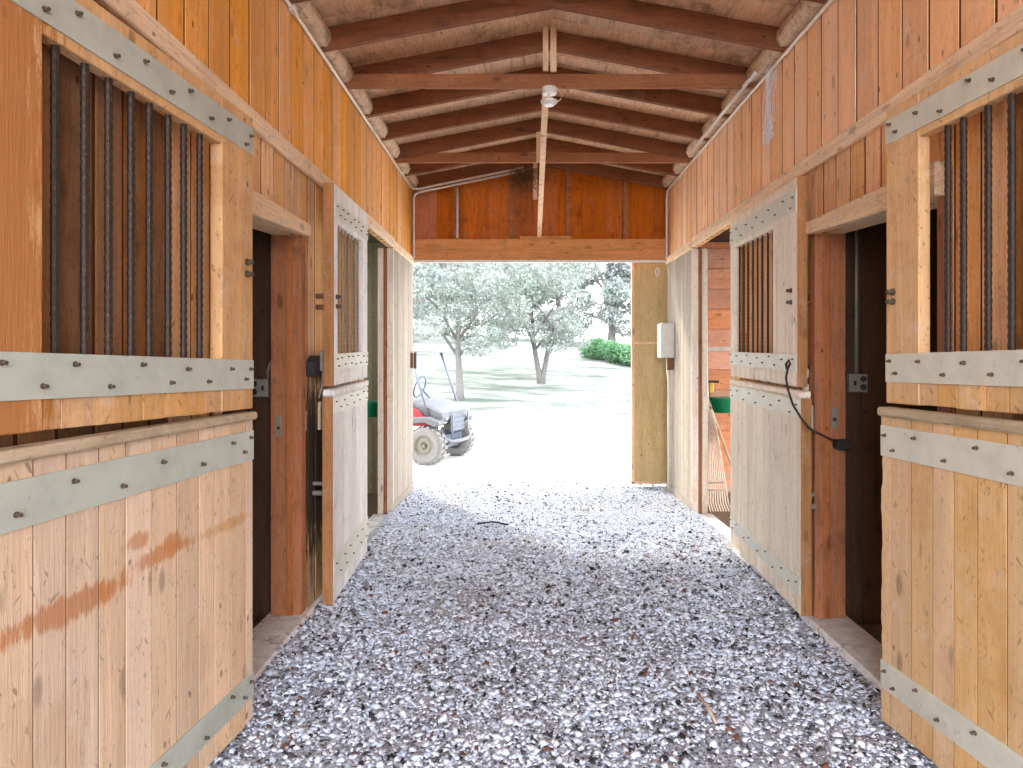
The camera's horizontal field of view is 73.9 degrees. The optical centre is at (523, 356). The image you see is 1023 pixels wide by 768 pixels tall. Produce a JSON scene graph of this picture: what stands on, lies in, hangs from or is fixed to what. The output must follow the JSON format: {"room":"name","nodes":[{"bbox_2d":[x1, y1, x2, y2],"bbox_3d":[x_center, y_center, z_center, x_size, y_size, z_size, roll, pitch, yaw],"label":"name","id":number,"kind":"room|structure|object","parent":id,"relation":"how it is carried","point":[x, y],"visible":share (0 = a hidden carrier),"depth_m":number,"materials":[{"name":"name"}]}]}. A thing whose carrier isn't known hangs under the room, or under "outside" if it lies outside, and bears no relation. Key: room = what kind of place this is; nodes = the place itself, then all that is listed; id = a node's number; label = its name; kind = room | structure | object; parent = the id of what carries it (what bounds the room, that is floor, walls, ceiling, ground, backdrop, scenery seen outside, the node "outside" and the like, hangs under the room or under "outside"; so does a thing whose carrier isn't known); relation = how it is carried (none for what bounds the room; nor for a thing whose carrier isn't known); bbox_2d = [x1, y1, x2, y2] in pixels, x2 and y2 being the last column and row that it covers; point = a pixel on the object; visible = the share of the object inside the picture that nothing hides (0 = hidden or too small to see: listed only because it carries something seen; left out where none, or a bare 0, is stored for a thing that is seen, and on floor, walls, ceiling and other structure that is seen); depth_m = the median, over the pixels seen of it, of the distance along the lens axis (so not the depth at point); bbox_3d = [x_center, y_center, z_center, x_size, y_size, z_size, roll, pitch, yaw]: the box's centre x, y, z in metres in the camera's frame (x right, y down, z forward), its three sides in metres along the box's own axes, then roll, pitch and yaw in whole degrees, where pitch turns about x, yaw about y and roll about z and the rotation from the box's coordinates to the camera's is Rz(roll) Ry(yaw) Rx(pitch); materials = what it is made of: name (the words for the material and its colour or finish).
{"room":"farm building","nodes":[
{"label":"farm building","id":0,"kind":"room"},
{"bbox_2d":[0,0,413,605],"bbox_3d":[-1.365,-0.250,3.090,0.087,3.720,10.180,0,0,0],"label":"wall","id":1,"kind":"structure","parent":0,"point":[259,49],"depth_m":3.26,"materials":[{"name":"brown wood"}]},
{"bbox_2d":[0,0,253,435],"bbox_3d":[-1.223,-0.411,2.206,0.082,1.257,1.357,0,0,6],"label":"door","id":2,"kind":"structure","parent":1,"relation":"in","point":[39,391],"depth_m":2.04,"materials":[{"name":"wood"}]},
{"bbox_2d":[0,411,256,767],"bbox_3d":[-1.225,0.877,2.206,0.077,1.305,1.361,0,0,5],"label":"door","id":3,"kind":"structure","parent":1,"relation":"in","point":[126,554],"depth_m":2.09,"materials":[{"name":"wood"}]},
{"bbox_2d":[96,0,394,246],"bbox_3d":[-1.315,-1.150,2.415,0.035,0.090,8.830,0,0,0],"label":"trim","id":4,"kind":"structure","parent":1,"relation":"attached to","point":[129,12],"depth_m":2.78,"materials":[{"name":"brown wood"}]},
{"bbox_2d":[210,189,314,682],"bbox_3d":[-1.405,0.448,3.535,0.255,2.485,1.290,0,0,0],"label":"door frame","id":5,"kind":"structure","parent":1,"relation":"in","point":[289,609],"depth_m":4.03,"materials":[{"name":"brown wood"}]},
{"bbox_2d":[252,361,270,396],"bbox_3d":[-1.565,0.115,4.083,0.151,0.250,0.054,0,0,0],"label":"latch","id":6,"kind":"object","parent":5,"relation":"attached to","point":[262,387],"visible":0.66,"depth_m":4.07,"materials":[{"name":"metal"}]},
{"bbox_2d":[276,416,280,435],"bbox_3d":[-1.453,0.410,4.026,0.030,0.120,0.009,0,0,0],"label":"strike plate","id":7,"kind":"object","parent":5,"relation":"attached to","point":[278,418],"visible":1,"depth_m":4.02,"materials":[{"name":"metal"}]},
{"bbox_2d":[295,0,330,46],"bbox_3d":[-1.313,-2.078,4.128,0.130,0.135,0.568,0,0,0],"label":"board","id":8,"kind":"object","parent":1,"relation":"on","point":[308,12],"visible":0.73,"depth_m":4.14,"materials":[{"name":"wood"}]},
{"bbox_2d":[306,351,323,398],"bbox_3d":[-1.298,0.111,4.260,0.070,0.303,0.220,0,0,0],"label":"latch","id":9,"kind":"object","parent":1,"relation":"attached to","point":[314,364],"visible":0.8,"depth_m":4.21,"materials":[{"name":"metal"}]},
{"bbox_2d":[310,592,321,607],"bbox_3d":[-1.318,1.615,4.850,0.030,0.150,1.340,0,0,0],"label":"baseboard","id":10,"kind":"structure","parent":1,"relation":"attached to","point":[318,599],"depth_m":4.31,"materials":[{"name":"wood"}]},
{"bbox_2d":[312,481,321,495],"bbox_3d":[-1.296,0.832,4.300,0.075,0.097,0.038,0,0,0],"label":"pin","id":11,"kind":"object","parent":1,"relation":"attached to","point":[315,483],"visible":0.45,"depth_m":4.29,"materials":[{"name":"metal"}]},
{"bbox_2d":[315,294,323,309],"bbox_3d":[-1.300,-0.355,4.360,0.065,0.110,0.038,0,0,0],"label":"pin","id":12,"kind":"object","parent":1,"relation":"attached to","point":[318,296],"visible":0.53,"depth_m":4.35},
{"bbox_2d":[318,401,321,429],"bbox_3d":[-1.323,0.380,4.420,0.020,0.180,0.060,0,0,0],"label":"strike plate","id":13,"kind":"object","parent":1,"relation":"attached to","point":[320,402],"visible":0.82,"depth_m":4.39,"materials":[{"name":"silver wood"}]},
{"bbox_2d":[324,49,354,82],"bbox_3d":[-1.313,-2.078,4.740,0.130,0.135,0.568,0,0,0],"label":"board","id":14,"kind":"object","parent":1,"relation":"on","point":[337,58],"visible":0.47,"depth_m":4.74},
{"bbox_2d":[322,380,368,604],"bbox_3d":[-1.226,0.857,4.750,0.087,1.358,1.063,0,0,-2],"label":"door","id":15,"kind":"structure","parent":1,"relation":"in","point":[345,524],"depth_m":4.47,"materials":[{"name":"wood"}]},
{"bbox_2d":[324,182,368,385],"bbox_3d":[-1.218,-0.466,4.763,0.097,1.293,1.034,0,0,-2],"label":"door","id":16,"kind":"structure","parent":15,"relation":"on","point":[341,214],"depth_m":4.55,"materials":[{"name":"wood"}]},
{"bbox_2d":[348,89,372,113],"bbox_3d":[-1.313,-2.078,5.352,0.130,0.135,0.568,0,0,0],"label":"board","id":17,"kind":"object","parent":1,"relation":"on","point":[361,97],"visible":0.42,"depth_m":5.38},
{"bbox_2d":[360,248,393,534],"bbox_3d":[-1.408,0.292,6.255,0.250,2.795,1.470,0,0,0],"label":"door frame","id":18,"kind":"structure","parent":1,"relation":"in","point":[385,255],"depth_m":6.89,"materials":[{"name":"brown wood"}]},
{"bbox_2d":[367,116,387,137],"bbox_3d":[-1.313,-2.078,5.964,0.130,0.135,0.568,0,0,0],"label":"board","id":19,"kind":"object","parent":1,"relation":"on","point":[377,122],"visible":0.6,"depth_m":5.99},
{"bbox_2d":[382,139,399,157],"bbox_3d":[-1.313,-2.078,6.576,0.130,0.135,0.568,0,0,0],"label":"board","id":20,"kind":"object","parent":1,"relation":"on","point":[392,146],"visible":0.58,"depth_m":6.62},
{"bbox_2d":[284,0,522,189],"bbox_3d":[-0.667,-2.098,5.271,1.322,0.297,5.542,0,0,0],"label":"conduit","id":21,"kind":"object","parent":1,"relation":"attached to","point":[292,8],"visible":1,"depth_m":5.28,"materials":[{"name":"metal"}]},
{"bbox_2d":[397,163,409,173],"bbox_3d":[-1.313,-2.078,7.188,0.130,0.135,0.568,0,0,0],"label":"board","id":22,"kind":"object","parent":1,"relation":"on","point":[405,167],"visible":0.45,"depth_m":7.29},
{"bbox_2d":[393,241,414,264],"bbox_3d":[-1.320,-1.143,7.520,0.026,0.085,1.240,0,0,0],"label":"trim","id":23,"kind":"structure","parent":1,"relation":"attached to","point":[397,247],"depth_m":7.44,"materials":[{"name":"brown wood"}]},
{"bbox_2d":[406,175,417,186],"bbox_3d":[-1.313,-2.078,7.782,0.130,0.135,0.532,0,0,0],"label":"board","id":24,"kind":"object","parent":1,"relation":"on","point":[413,180],"visible":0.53,"depth_m":7.83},
{"bbox_2d":[411,352,416,368],"bbox_3d":[-1.304,0.040,8.050,0.059,0.200,0.140,0,0,0],"label":"bracket","id":25,"kind":"object","parent":1,"relation":"attached to","point":[413,355],"visible":1,"depth_m":8.07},
{"bbox_2d":[395,153,690,162],"bbox_3d":[0.192,-2.025,6.920,3.150,0.100,0.038,0,0,0],"label":"tie beam","id":26,"kind":"structure","parent":1,"relation":"attached to","point":[434,157],"depth_m":6.90,"materials":[{"name":"brown wood"}]},
{"bbox_2d":[536,131,540,161],"bbox_3d":[0.147,-2.175,6.870,0.045,0.410,0.020,0,0,0],"label":"post","id":27,"kind":"object","parent":26,"relation":"attached to","point":[538,134],"visible":0.76,"depth_m":6.86,"materials":[{"name":"brown wood"}]},
{"bbox_2d":[342,74,757,88],"bbox_3d":[0.192,-2.025,5.000,3.150,0.100,0.038,0,0,0],"label":"tie beam","id":28,"kind":"structure","parent":1,"relation":"attached to","point":[359,81],"depth_m":4.98,"materials":[{"name":"brown wood"}]},
{"bbox_2d":[543,26,547,70],"bbox_3d":[0.157,-2.240,4.945,0.040,0.320,0.020,0,0,0],"label":"post","id":29,"kind":"object","parent":28,"relation":"on","point":[545,28],"visible":1,"depth_m":4.93,"materials":[{"name":"brown wood"}]},
{"bbox_2d":[541,85,561,106],"bbox_3d":[0.185,-1.902,4.960,0.140,0.144,0.135,0,0,-44],"label":"holder","id":30,"kind":"object","parent":28,"relation":"attached to","point":[549,91],"visible":1,"depth_m":4.93,"materials":[{"name":"plastic"}]},
{"bbox_2d":[541,97,556,106],"bbox_3d":[0.182,-1.856,4.950,0.124,0.052,0.124,0,0,0],"label":"socket","id":31,"kind":"object","parent":30,"relation":"attached to","point":[549,101],"depth_m":4.91,"materials":[{"name":"white ceramic"}]},
{"bbox_2d":[550,27,556,71],"bbox_3d":[0.214,-2.237,4.950,0.045,0.325,0.020,0,0,0],"label":"post","id":32,"kind":"object","parent":28,"relation":"on","point":[553,30],"visible":1,"depth_m":4.94,"materials":[{"name":"brown wood"}]},
{"bbox_2d":[691,71,756,150],"bbox_3d":[1.614,-1.982,5.625,0.032,0.032,1.750,0,0,0],"label":"conduit","id":33,"kind":"object","parent":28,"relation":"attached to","point":[752,76],"visible":1,"depth_m":5.40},
{"bbox_2d":[222,229,270,629],"bbox_3d":[-3.042,0.150,2.160,3.297,3.120,3.980,0,0,0],"label":"stall","id":34,"kind":"object","parent":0,"point":[261,241],"visible":0.03,"depth_m":4.12,"materials":[{"name":"wood"}]},
{"bbox_2d":[252,232,386,623],"bbox_3d":[-3.042,0.150,6.150,3.297,3.120,3.960,0,0,0],"label":"wall","id":35,"kind":"structure","parent":0,"point":[373,244],"depth_m":8.10,"materials":[{"name":"wood"}]},
{"bbox_2d":[367,400,377,416],"bbox_3d":[-1.801,0.592,7.803,0.428,0.170,0.454,0,0,0],"label":"tub","id":36,"kind":"object","parent":35,"relation":"attached to","point":[372,405],"visible":0.33,"depth_m":7.64,"materials":[{"name":"green plastic"}]},
{"bbox_2d":[367,166,729,492],"bbox_3d":[0.192,-0.400,8.150,9.846,4.080,0.180,0,0,0],"label":"wall","id":37,"kind":"structure","parent":0,"point":[586,218],"depth_m":8.19,"materials":[{"name":"brown wood"}]},
{"bbox_2d":[456,187,457,237],"bbox_3d":[-0.790,-1.710,8.070,0.022,0.600,0.022,0,0,23],"label":"conduit","id":38,"kind":"object","parent":37,"relation":"attached to","point":[457,187],"visible":1,"depth_m":8.06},
{"bbox_2d":[413,169,526,257],"bbox_3d":[-0.640,-1.693,8.037,1.349,1.047,0.039,0,0,0],"label":"conduit","id":39,"kind":"object","parent":37,"relation":"attached to","point":[491,177],"visible":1,"depth_m":8.02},
{"bbox_2d":[501,168,546,198],"bbox_3d":[0.019,-2.033,8.012,0.579,0.386,0.159,0,0,0],"label":"nest","id":40,"kind":"object","parent":37,"relation":"attached to","point":[524,172],"visible":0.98,"depth_m":8.00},
{"bbox_2d":[537,94,547,236],"bbox_3d":[0.172,-1.712,6.610,0.050,0.594,3.025,0,0,0],"label":"board","id":41,"kind":"object","parent":37,"relation":"on","point":[544,113],"visible":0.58,"depth_m":6.22,"materials":[{"name":"brown wood"}]},
{"bbox_2d":[631,263,666,483],"bbox_3d":[1.935,0.175,8.293,1.250,2.740,0.063,0,0,0],"label":"sliding door","id":42,"kind":"structure","parent":37,"relation":"in","point":[648,280],"depth_m":8.28,"materials":[{"name":"brown wood"}]},
{"bbox_2d":[312,0,800,175],"bbox_3d":[0.192,-1.987,3.400,10.400,0.955,10.800,0,0,0],"label":"ceiling","id":43,"kind":"structure","parent":0,"point":[774,13],"depth_m":4.95,"materials":[{"name":"wood"}]},
{"bbox_2d":[320,0,553,51],"bbox_3d":[-0.618,-2.194,4.434,1.620,0.444,0.048,0,0,0],"label":"rafter","id":44,"kind":"object","parent":43,"relation":"attached to","point":[470,12],"visible":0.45,"depth_m":4.41,"materials":[{"name":"brown wood"}]},
{"bbox_2d":[352,30,549,73],"bbox_3d":[-0.618,-2.194,5.046,1.620,0.444,0.048,0,0,0],"label":"rafter","id":45,"kind":"object","parent":43,"relation":"attached to","point":[528,44],"visible":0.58,"depth_m":5.02,"materials":[{"name":"brown wood"}]},
{"bbox_2d":[364,66,546,117],"bbox_3d":[-0.618,-2.194,5.658,1.620,0.444,0.048,0,0,0],"label":"rafter","id":46,"kind":"object","parent":43,"relation":"attached to","point":[416,99],"visible":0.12,"depth_m":5.63,"materials":[{"name":"brown wood"}]},
{"bbox_2d":[380,95,541,140],"bbox_3d":[-0.618,-2.194,6.270,1.620,0.444,0.048,0,0,0],"label":"rafter","id":47,"kind":"object","parent":43,"relation":"attached to","point":[522,106],"visible":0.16,"depth_m":6.25,"materials":[{"name":"brown wood"}]},
{"bbox_2d":[393,118,540,159],"bbox_3d":[-0.618,-2.194,6.882,1.620,0.444,0.048,0,0,0],"label":"rafter","id":48,"kind":"object","parent":43,"relation":"attached to","point":[529,127],"visible":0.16,"depth_m":6.86,"materials":[{"name":"brown wood"}]},
{"bbox_2d":[404,138,535,176],"bbox_3d":[-0.618,-2.194,7.494,1.620,0.444,0.048,0,0,0],"label":"rafter","id":49,"kind":"object","parent":43,"relation":"attached to","point":[526,146],"visible":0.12,"depth_m":7.47,"materials":[{"name":"brown wood"}]},
{"bbox_2d":[412,163,539,189],"bbox_3d":[-0.618,-2.194,8.070,1.620,0.444,0.048,0,0,0],"label":"rafter","id":50,"kind":"object","parent":43,"relation":"attached to","point":[486,168],"visible":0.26,"depth_m":8.05,"materials":[{"name":"brown wood"}]},
{"bbox_2d":[533,163,536,199],"bbox_3d":[0.132,-2.130,8.030,0.050,0.540,0.020,0,0,0],"label":"post","id":51,"kind":"object","parent":50,"relation":"attached to","point":[534,164],"visible":0.58,"depth_m":8.02,"materials":[{"name":"brown wood"}]},
{"bbox_2d":[545,163,668,188],"bbox_3d":[1.002,-2.194,8.070,1.620,0.444,0.048,0,0,0],"label":"rafter","id":52,"kind":"object","parent":43,"relation":"attached to","point":[594,169],"visible":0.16,"depth_m":8.05,"materials":[{"name":"brown wood"}]},
{"bbox_2d":[546,138,678,176],"bbox_3d":[1.002,-2.194,7.494,1.620,0.444,0.048,0,0,0],"label":"rafter","id":53,"kind":"object","parent":43,"relation":"attached to","point":[553,146],"visible":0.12,"depth_m":7.47,"materials":[{"name":"brown wood"}]},
{"bbox_2d":[547,119,692,159],"bbox_3d":[1.002,-2.194,6.882,1.620,0.444,0.048,0,0,0],"label":"rafter","id":54,"kind":"object","parent":43,"relation":"attached to","point":[556,127],"visible":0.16,"depth_m":6.86,"materials":[{"name":"brown wood"}]},
{"bbox_2d":[548,96,709,141],"bbox_3d":[1.002,-2.194,6.270,1.620,0.444,0.048,0,0,0],"label":"rafter","id":55,"kind":"object","parent":43,"relation":"attached to","point":[566,106],"visible":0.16,"depth_m":6.25,"materials":[{"name":"brown wood"}]},
{"bbox_2d":[547,66,730,117],"bbox_3d":[1.002,-2.194,5.658,1.620,0.444,0.048,0,0,0],"label":"rafter","id":56,"kind":"object","parent":43,"relation":"attached to","point":[672,98],"visible":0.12,"depth_m":5.63,"materials":[{"name":"brown wood"}]},
{"bbox_2d":[557,31,747,73],"bbox_3d":[1.002,-2.194,5.046,1.620,0.444,0.048,0,0,0],"label":"rafter","id":57,"kind":"object","parent":43,"relation":"attached to","point":[570,44],"visible":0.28,"depth_m":5.02,"materials":[{"name":"brown wood"}]},
{"bbox_2d":[553,0,787,52],"bbox_3d":[1.002,-2.194,4.434,1.620,0.444,0.048,0,0,0],"label":"rafter","id":58,"kind":"object","parent":43,"relation":"attached to","point":[641,13],"visible":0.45,"depth_m":4.41,"materials":[{"name":"brown wood"}]},
{"bbox_2d":[805,0,827,3],"bbox_3d":[1.002,-2.194,3.822,1.620,0.444,0.048,0,0,0],"label":"rafter","id":59,"kind":"object","parent":43,"relation":"attached to","point":[815,1],"visible":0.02,"depth_m":3.83,"materials":[{"name":"brown wood"}]},
{"bbox_2d":[211,484,938,767],"bbox_3d":[0.192,1.587,3.250,3.090,0.089,10.500,0,0,0],"label":"floor","id":60,"kind":"structure","parent":0,"point":[730,761],"depth_m":3.63,"materials":[{"name":"gravel"}]},
{"bbox_2d":[207,478,933,767],"bbox_3d":[0.185,1.582,5.394,3.037,0.123,7.043,0,0,0],"label":"gravel","id":61,"kind":"object","parent":60,"relation":"on","point":[504,749],"visible":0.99,"depth_m":3.60,"materials":[{"name":"gravel"}]},
{"bbox_2d":[477,521,507,524],"bbox_3d":[-0.292,1.562,6.397,0.302,0.029,0.060,0,0,10],"label":"stick","id":62,"kind":"object","parent":61,"relation":"on","point":[488,521],"visible":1,"depth_m":6.40,"materials":[{"name":"wood"}]},
{"bbox_2d":[696,693,716,723],"bbox_3d":[0.816,1.562,3.030,0.022,0.015,0.261,0,0,-3],"label":"stick","id":63,"kind":"object","parent":61,"relation":"on","point":[697,694],"visible":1,"depth_m":3.02,"materials":[{"name":"brown wood"}]},
{"bbox_2d":[698,227,881,624],"bbox_3d":[3.425,0.092,6.150,3.297,3.235,3.960,0,0,0],"label":"wall","id":64,"kind":"structure","parent":0,"point":[719,248],"depth_m":8.06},
{"bbox_2d":[708,380,718,394],"bbox_3d":[2.147,0.372,7.856,0.120,0.212,0.351,0,0,0],"label":"handle","id":65,"kind":"object","parent":64,"relation":"attached to","point":[710,382],"visible":0.84,"depth_m":7.68,"materials":[{"name":"plastic"}]},
{"bbox_2d":[708,391,729,511],"bbox_3d":[1.977,0.633,7.153,0.168,1.891,1.120,0,0,1],"label":"rake","id":66,"kind":"object","parent":64,"relation":"on","point":[713,439],"depth_m":6.99,"materials":[{"name":"brown wood"}]},
{"bbox_2d":[709,396,729,412],"bbox_3d":[2.294,0.546,7.803,0.428,0.170,0.454,0,0,0],"label":"tub","id":67,"kind":"object","parent":64,"relation":"attached to","point":[720,404],"visible":0.62,"depth_m":7.64,"materials":[{"name":"green plastic"}]},
{"bbox_2d":[666,0,1022,550],"bbox_3d":[1.748,-0.250,3.090,0.087,3.720,10.180,0,0,0],"label":"wall","id":68,"kind":"structure","parent":0,"point":[857,55],"depth_m":3.66,"materials":[{"name":"brown wood"}]},
{"bbox_2d":[657,323,674,492],"bbox_3d":[1.638,0.600,7.860,0.158,1.980,0.240,0,0,0],"label":"box","id":69,"kind":"object","parent":68,"relation":"attached to","point":[665,331],"visible":0.96,"depth_m":7.77,"materials":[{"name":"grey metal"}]},
{"bbox_2d":[662,174,676,186],"bbox_3d":[1.697,-2.078,7.782,0.130,0.135,0.532,0,0,0],"label":"board","id":70,"kind":"object","parent":68,"relation":"on","point":[667,180],"visible":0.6,"depth_m":7.83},
{"bbox_2d":[665,240,692,264],"bbox_3d":[1.704,-1.143,7.520,0.026,0.085,1.240,0,0,0],"label":"trim","id":71,"kind":"structure","parent":68,"relation":"attached to","point":[687,247],"depth_m":7.39,"materials":[{"name":"brown wood"}]},
{"bbox_2d":[673,163,688,173],"bbox_3d":[1.697,-2.078,7.188,0.130,0.135,0.568,0,0,0],"label":"board","id":72,"kind":"object","parent":68,"relation":"on","point":[678,168],"visible":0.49,"depth_m":7.29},
{"bbox_2d":[686,139,706,157],"bbox_3d":[1.697,-2.078,6.576,0.130,0.135,0.568,0,0,0],"label":"board","id":73,"kind":"object","parent":68,"relation":"on","point":[691,154],"visible":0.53,"depth_m":6.65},
{"bbox_2d":[692,248,735,547],"bbox_3d":[1.792,0.292,6.265,0.250,2.795,1.490,0,0,0],"label":"door","id":74,"kind":"structure","parent":68,"relation":"in","point":[699,256],"depth_m":6.91,"materials":[{"name":"brown wood"}]},
{"bbox_2d":[702,115,726,137],"bbox_3d":[1.697,-2.078,5.964,0.130,0.135,0.568,0,0,0],"label":"board","id":75,"kind":"object","parent":68,"relation":"on","point":[712,118],"visible":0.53,"depth_m":6.00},
{"bbox_2d":[721,89,751,113],"bbox_3d":[1.697,-2.078,5.352,0.130,0.135,0.568,0,0,0],"label":"board","id":76,"kind":"object","parent":68,"relation":"on","point":[732,92],"visible":0.36,"depth_m":5.39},
{"bbox_2d":[666,0,835,257],"bbox_3d":[1.692,-1.579,5.277,0.040,0.818,5.553,0,0,0],"label":"conduit","id":77,"kind":"object","parent":68,"relation":"attached to","point":[826,5],"visible":0.98,"depth_m":5.12,"materials":[{"name":"metal"}]},
{"bbox_2d":[732,547,788,602],"bbox_3d":[1.702,1.615,4.827,0.030,0.150,1.385,0,0,0],"label":"baseboard","id":78,"kind":"structure","parent":68,"relation":"attached to","point":[734,549],"depth_m":5.13,"materials":[{"name":"concrete"}]},
{"bbox_2d":[746,49,782,82],"bbox_3d":[1.697,-2.078,4.740,0.130,0.135,0.568,0,0,0],"label":"board","id":79,"kind":"object","parent":68,"relation":"on","point":[766,58],"visible":0.49,"depth_m":4.72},
{"bbox_2d":[729,176,807,386],"bbox_3d":[1.642,-0.457,4.713,0.092,1.265,1.414,0,0,1],"label":"door","id":80,"kind":"structure","parent":68,"relation":"in","point":[783,214],"depth_m":4.34,"materials":[{"name":"wood"}]},
{"bbox_2d":[762,64,777,147],"bbox_3d":[1.682,-1.720,4.678,0.050,0.521,0.254,0,0,0],"label":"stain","id":81,"kind":"object","parent":68,"relation":"hanging from","point":[769,74],"visible":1,"depth_m":4.66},
{"bbox_2d":[729,379,811,616],"bbox_3d":[1.650,0.840,4.685,0.083,1.333,1.473,0,0,1],"label":"door","id":82,"kind":"structure","parent":68,"relation":"in","point":[770,519],"depth_m":4.40,"materials":[{"name":"wood"}]},
{"bbox_2d":[776,0,823,46],"bbox_3d":[1.697,-2.078,4.128,0.130,0.135,0.568,0,0,0],"label":"board","id":83,"kind":"object","parent":68,"relation":"on","point":[804,11],"visible":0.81,"depth_m":4.14,"materials":[{"name":"wood"}]},
{"bbox_2d":[692,4,1022,246],"bbox_3d":[1.700,-1.150,2.415,0.035,0.090,8.830,0,0,0],"label":"trim","id":84,"kind":"structure","parent":68,"relation":"attached to","point":[1011,24],"depth_m":3.23,"materials":[{"name":"brown wood"}]},
{"bbox_2d":[799,161,952,689],"bbox_3d":[1.790,0.448,3.428,0.255,2.485,1.415,0,0,0],"label":"door","id":85,"kind":"structure","parent":68,"relation":"in","point":[827,254],"depth_m":3.98,"materials":[{"name":"brown wood"}]},
{"bbox_2d":[803,365,810,391],"bbox_3d":[1.697,0.140,4.070,0.040,0.180,0.070,0,0,0],"label":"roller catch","id":86,"kind":"object","parent":85,"relation":"attached to","point":[808,388],"visible":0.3,"depth_m":4.04,"materials":[{"name":"silver metal"}]},
{"bbox_2d":[785,359,850,449],"bbox_3d":[1.694,0.272,3.912,0.372,0.524,0.116,0,0,0],"label":"rope","id":87,"kind":"object","parent":85,"relation":"hanging from","point":[839,444],"visible":1,"depth_m":3.90,"materials":[{"name":"fabric"}]},
{"bbox_2d":[831,407,837,427],"bbox_3d":[1.817,0.355,3.981,0.040,0.120,0.009,0,0,0],"label":"strike plate","id":88,"kind":"object","parent":85,"relation":"attached to","point":[834,410],"visible":1,"depth_m":3.98,"materials":[{"name":"metal"}]},
{"bbox_2d":[846,230,867,391],"bbox_3d":[1.959,-0.392,4.063,0.175,1.205,0.054,0,0,0],"label":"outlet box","id":89,"kind":"object","parent":85,"relation":"attached to","point":[856,382],"visible":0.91,"depth_m":4.06,"materials":[{"name":"metal"}]},
{"bbox_2d":[877,407,1022,767],"bbox_3d":[1.596,0.867,2.203,0.076,1.325,1.366,0,0,-6],"label":"door","id":90,"kind":"structure","parent":68,"relation":"in","point":[951,682],"depth_m":2.46,"materials":[{"name":"wood"}]},
{"bbox_2d":[885,31,1022,413],"bbox_3d":[1.606,-0.433,2.200,0.082,1.254,1.357,0,0,-6],"label":"door","id":91,"kind":"structure","parent":68,"relation":"in","point":[986,380],"depth_m":2.54,"materials":[{"name":"wood"}]},
{"bbox_2d":[846,209,936,643],"bbox_3d":[3.425,0.150,2.150,3.297,3.120,3.960,0,0,0],"label":"stall","id":92,"kind":"object","parent":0,"point":[864,471],"visible":0.09,"depth_m":4.10,"materials":[{"name":"wood"}]},
{"label":"outside","id":93,"kind":"structure","parent":0,"visible":0},
{"bbox_2d":[413,333,665,485],"bbox_3d":[0.000,-0.932,38.300,90.000,6.413,60.000,0,0,0],"label":"ground","id":94,"kind":"structure","parent":93,"point":[577,423],"depth_m":17.27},
{"bbox_2d":[413,264,453,323],"bbox_3d":[-5.726,-5.397,30.713,5.555,10.042,4.809,0,0,-7],"label":"oak tree","id":95,"kind":"object","parent":94,"relation":"on","point":[435,273],"visible":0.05,"depth_m":31.08,"materials":[{"name":"green plant"}]},
{"bbox_2d":[413,347,475,465],"bbox_3d":[-2.267,0.731,11.050,2.794,1.782,1.280,0,0,20],"label":"utility vehicle","id":96,"kind":"object","parent":94,"relation":"on","point":[456,437],"visible":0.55,"depth_m":10.31,"materials":[{"name":"metal"}]},
{"bbox_2d":[413,397,469,421],"bbox_3d":[-1.320,0.834,10.706,0.589,0.339,1.040,0,0,20],"label":"hood","id":97,"kind":"object","parent":96,"relation":"attached to","point":[441,409],"depth_m":10.43,"materials":[{"name":"plastic"}]},
{"bbox_2d":[450,413,464,431],"bbox_3d":[-1.034,1.020,10.601,0.188,0.260,0.458,0,0,0],"label":"grille","id":98,"kind":"object","parent":96,"relation":"attached to","point":[458,418],"depth_m":10.59,"materials":[{"name":"plastic"}]},
{"bbox_2d":[414,263,489,335],"bbox_3d":[-4.234,-6.490,35.505,6.139,11.030,5.602,0,0,-40],"label":"oak tree","id":99,"kind":"object","parent":94,"relation":"on","point":[440,265],"visible":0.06,"depth_m":35.65,"materials":[{"name":"green plant"}]},
{"bbox_2d":[413,263,548,400],"bbox_3d":[-1.703,-1.816,19.613,4.870,6.432,4.737,0,0,0],"label":"oak tree","id":100,"kind":"object","parent":94,"relation":"on","point":[502,291],"visible":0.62,"depth_m":19.05,"materials":[{"name":"green plant"}]},
{"bbox_2d":[464,263,550,324],"bbox_3d":[-1.393,-5.798,38.134,6.013,9.867,6.087,0,0,0],"label":"oak tree","id":101,"kind":"object","parent":94,"relation":"on","point":[540,303],"visible":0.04,"depth_m":36.91,"materials":[{"name":"green plant"}]},
{"bbox_2d":[471,263,601,383],"bbox_3d":[0.874,-2.534,23.712,5.468,7.254,5.735,0,0,0],"label":"oak tree","id":102,"kind":"object","parent":94,"relation":"on","point":[561,329],"visible":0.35,"depth_m":22.73,"materials":[{"name":"green plant"}]},
{"bbox_2d":[536,263,605,336],"bbox_3d":[2.437,-5.945,40.214,6.171,10.364,6.363,0,0,-36],"label":"oak tree","id":103,"kind":"object","parent":94,"relation":"on","point":[599,306],"visible":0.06,"depth_m":39.87,"materials":[{"name":"green plant"}]},
{"bbox_2d":[579,337,611,359],"bbox_3d":[3.187,-0.326,29.981,1.565,1.144,1.452,0,0,0],"label":"bush","id":104,"kind":"object","parent":94,"relation":"on","point":[591,350],"visible":0.58,"depth_m":29.70,"materials":[{"name":"green plant"}]},
{"bbox_2d":[565,263,630,341],"bbox_3d":[4.654,-5.267,33.885,5.432,9.589,5.056,0,0,0],"label":"oak tree","id":105,"kind":"object","parent":94,"relation":"on","point":[615,291],"visible":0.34,"depth_m":33.17,"materials":[{"name":"green plant"}]},
{"bbox_2d":[596,340,630,364],"bbox_3d":[3.924,-0.169,28.982,1.725,1.152,1.380,0,0,0],"label":"bush","id":106,"kind":"object","parent":94,"relation":"on","point":[608,353],"visible":0.56,"depth_m":28.79,"materials":[{"name":"green plant"}]},
{"bbox_2d":[613,344,630,365],"bbox_3d":[4.644,0.001,28.528,1.694,1.143,1.405,0,0,-21],"label":"bush","id":107,"kind":"object","parent":94,"relation":"on","point":[627,357],"visible":0.24,"depth_m":28.31,"materials":[{"name":"green plant"}]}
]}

